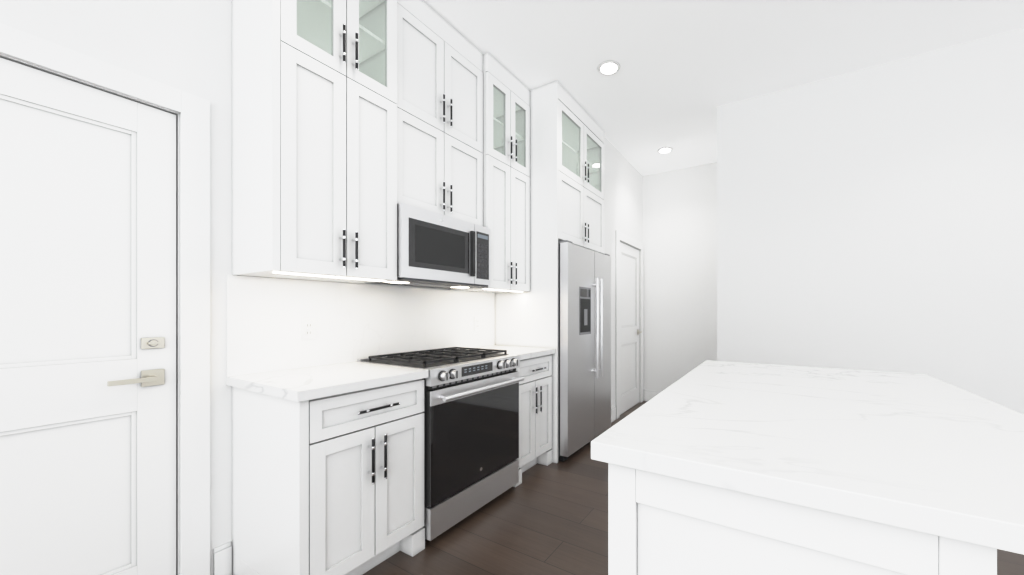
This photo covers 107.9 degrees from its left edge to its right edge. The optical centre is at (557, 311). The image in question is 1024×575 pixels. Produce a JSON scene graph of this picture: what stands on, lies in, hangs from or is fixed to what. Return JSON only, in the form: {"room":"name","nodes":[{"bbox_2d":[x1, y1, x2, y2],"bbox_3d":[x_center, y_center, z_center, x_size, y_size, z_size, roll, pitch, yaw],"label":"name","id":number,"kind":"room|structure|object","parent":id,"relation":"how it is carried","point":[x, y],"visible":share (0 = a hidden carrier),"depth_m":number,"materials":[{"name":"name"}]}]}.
{"room":"kitchen","nodes":[
{"label":"kitchen","id":0,"kind":"room"},
{"bbox_2d":[0,0,488,574],"bbox_3d":[-1.690,-0.325,1.546,0.150,3.080,6.160,0,0,30],"label":"wall","id":1,"kind":"structure","parent":0,"point":[182,44],"depth_m":1.62,"materials":[{"name":"paint"}]},
{"bbox_2d":[0,23,209,574],"bbox_3d":[-1.849,0.143,1.225,0.196,2.144,1.023,0,0,30],"label":"entry door","id":2,"kind":"structure","parent":1,"relation":"in","point":[104,318],"depth_m":1.39,"materials":[{"name":"paint"}]},
{"bbox_2d":[213,541,231,574],"bbox_3d":[-2.333,1.135,0.284,0.014,0.160,3.292,0,0,30],"label":"baseboard","id":3,"kind":"structure","parent":1,"relation":"attached to","point":[222,559],"depth_m":1.68,"materials":[{"name":"paint"}]},
{"bbox_2d":[232,0,396,282],"bbox_3d":[-1.171,-1.010,1.852,0.433,1.690,0.580,0,0,30],"label":"upper cabinet","id":4,"kind":"object","parent":1,"relation":"attached to","point":[314,140],"visible":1,"depth_m":1.69,"materials":[{"name":"paint"}]},
{"bbox_2d":[226,275,494,384],"bbox_3d":[-1.039,0.082,2.496,0.012,0.502,1.865,0,0,30],"label":"backsplash","id":5,"kind":"structure","parent":1,"relation":"attached to","point":[354,322],"depth_m":2.12,"materials":[{"name":"tile"}]},
{"bbox_2d":[301,318,315,339],"bbox_3d":[-1.330,0.090,1.978,0.008,0.114,0.070,0,0,30],"label":"electrical outlet","id":6,"kind":"object","parent":5,"relation":"attached to","point":[308,328],"visible":1,"depth_m":1.97,"materials":[{"name":"plastic"}]},
{"bbox_2d":[397,0,482,225],"bbox_3d":[-0.857,-1.225,2.429,0.393,1.260,0.727,0,0,30],"label":"upper cabinet","id":7,"kind":"object","parent":1,"relation":"attached to","point":[439,115],"visible":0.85,"depth_m":2.30,"materials":[{"name":"paint"}]},
{"bbox_2d":[368,203,489,288],"bbox_3d":[-0.825,-0.382,2.410,0.440,0.418,0.725,0,0,30],"label":"microwave","id":8,"kind":"object","parent":7,"relation":"attached to","point":[436,250],"visible":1,"depth_m":2.24,"materials":[{"name":"silver metal"}]},
{"bbox_2d":[448,52,529,292],"bbox_3d":[-0.520,-1.010,2.964,0.433,1.690,0.532,0,0,30],"label":"upper cabinet","id":9,"kind":"object","parent":1,"relation":"attached to","point":[506,156],"visible":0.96,"depth_m":2.85,"materials":[{"name":"paint"}]},
{"bbox_2d":[605,138,642,406],"bbox_3d":[0.520,-0.325,4.725,0.750,3.080,1.560,0,0,30],"label":"wall","id":10,"kind":"structure","parent":0,"point":[623,195],"depth_m":4.27,"materials":[{"name":"paint"}]},
{"bbox_2d":[611,406,615,422],"bbox_3d":[0.841,1.135,4.517,0.014,0.160,1.285,0,0,30],"label":"baseboard","id":11,"kind":"structure","parent":10,"relation":"attached to","point":[613,413],"depth_m":4.12,"materials":[{"name":"paint"}]},
{"bbox_2d":[615,230,642,418],"bbox_3d":[0.871,0.143,4.653,0.166,2.144,0.988,0,0,30],"label":"pantry door","id":12,"kind":"structure","parent":10,"relation":"in","point":[628,322],"depth_m":4.61,"materials":[{"name":"paint"}]},
{"bbox_2d":[643,162,716,390],"bbox_3d":[3.702,-0.325,3.678,7.000,3.080,0.150,0,0,30],"label":"wall","id":13,"kind":"structure","parent":0,"point":[679,273],"depth_m":4.84,"materials":[{"name":"paint"}]},
{"bbox_2d":[643,389,661,401],"bbox_3d":[3.911,1.135,3.460,6.379,0.160,0.014,0,0,30],"label":"baseboard","id":14,"kind":"structure","parent":13,"relation":"attached to","point":[648,395],"depth_m":5.02,"materials":[{"name":"paint"}]},
{"bbox_2d":[362,401,1023,574],"bbox_3d":[2.103,1.265,0.999,7.350,0.100,9.350,0,0,30],"label":"floor","id":15,"kind":"structure","parent":0,"point":[549,519],"depth_m":2.02,"materials":[{"name":"brown wood"}]},
{"bbox_2d":[228,361,428,574],"bbox_3d":[-1.082,0.754,1.789,0.650,0.921,0.602,0,0,30],"label":"base cabinet","id":16,"kind":"object","parent":15,"relation":"on","point":[327,469],"visible":1,"depth_m":1.59,"materials":[{"name":"paint"}]},
{"bbox_2d":[357,347,523,540],"bbox_3d":[-0.701,0.739,2.361,0.702,0.952,0.762,0,0,30],"label":"range","id":17,"kind":"object","parent":15,"relation":"on","point":[471,429],"visible":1,"depth_m":2.14,"materials":[{"name":"silver metal"}]},
{"bbox_2d":[467,345,554,486],"bbox_3d":[-0.416,0.754,2.926,0.650,0.921,0.493,0,0,30],"label":"base cabinet","id":18,"kind":"object","parent":15,"relation":"on","point":[534,369],"visible":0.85,"depth_m":2.79,"materials":[{"name":"paint"}]},
{"bbox_2d":[495,81,604,462],"bbox_3d":[-0.027,-0.320,3.550,0.691,3.070,0.971,0,0,30],"label":"surround","id":19,"kind":"object","parent":15,"relation":"on","point":[567,166],"visible":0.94,"depth_m":3.10,"materials":[{"name":"paint"}]},
{"bbox_2d":[558,240,610,461],"bbox_3d":[0.030,0.319,3.516,0.768,1.793,0.907,0,0,30],"label":"refrigerator","id":20,"kind":"object","parent":15,"relation":"on","point":[584,347],"visible":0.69,"depth_m":3.19,"materials":[{"name":"silver metal"}]},
{"bbox_2d":[608,464,996,574],"bbox_3d":[0.774,0.774,1.372,0.610,0.882,1.570,0,0,30],"label":"kitchen island","id":21,"kind":"object","parent":15,"relation":"on","point":[657,526],"depth_m":0.71,"materials":[{"name":"paint"}]},
{"bbox_2d":[591,360,1023,554],"bbox_3d":[0.905,0.312,1.295,0.973,0.042,1.630,0,0,30],"label":"island countertop","id":22,"kind":"structure","parent":21,"relation":"on","point":[921,454],"depth_m":0.81,"materials":[{"name":"white stone"}]},
{"bbox_2d":[422,0,1023,175],"bbox_3d":[2.103,-1.915,0.999,7.350,0.100,9.350,0,0,30],"label":"ceiling","id":23,"kind":"structure","parent":0,"point":[683,73],"depth_m":2.59,"materials":[{"name":"paint"}]},
{"bbox_2d":[597,60,620,75],"bbox_3d":[0.390,-1.861,2.831,0.176,0.007,0.176,0,0,30],"label":"recessed light","id":24,"kind":"object","parent":23,"relation":"in","point":[608,67],"visible":1,"depth_m":2.82,"materials":[{"name":"paint"}]},
{"bbox_2d":[657,147,672,153],"bbox_3d":[1.234,-1.861,4.272,0.176,0.007,0.176,0,0,30],"label":"recessed light","id":25,"kind":"object","parent":23,"relation":"in","point":[664,150],"visible":1,"depth_m":4.26,"materials":[{"name":"paint"}]},
{"bbox_2d":[717,28,1023,413],"bbox_3d":[2.519,-0.325,2.836,2.390,3.080,0.160,0,0,30],"label":"wall","id":26,"kind":"structure","parent":0,"point":[871,218],"depth_m":2.78,"materials":[{"name":"paint"}]}
]}

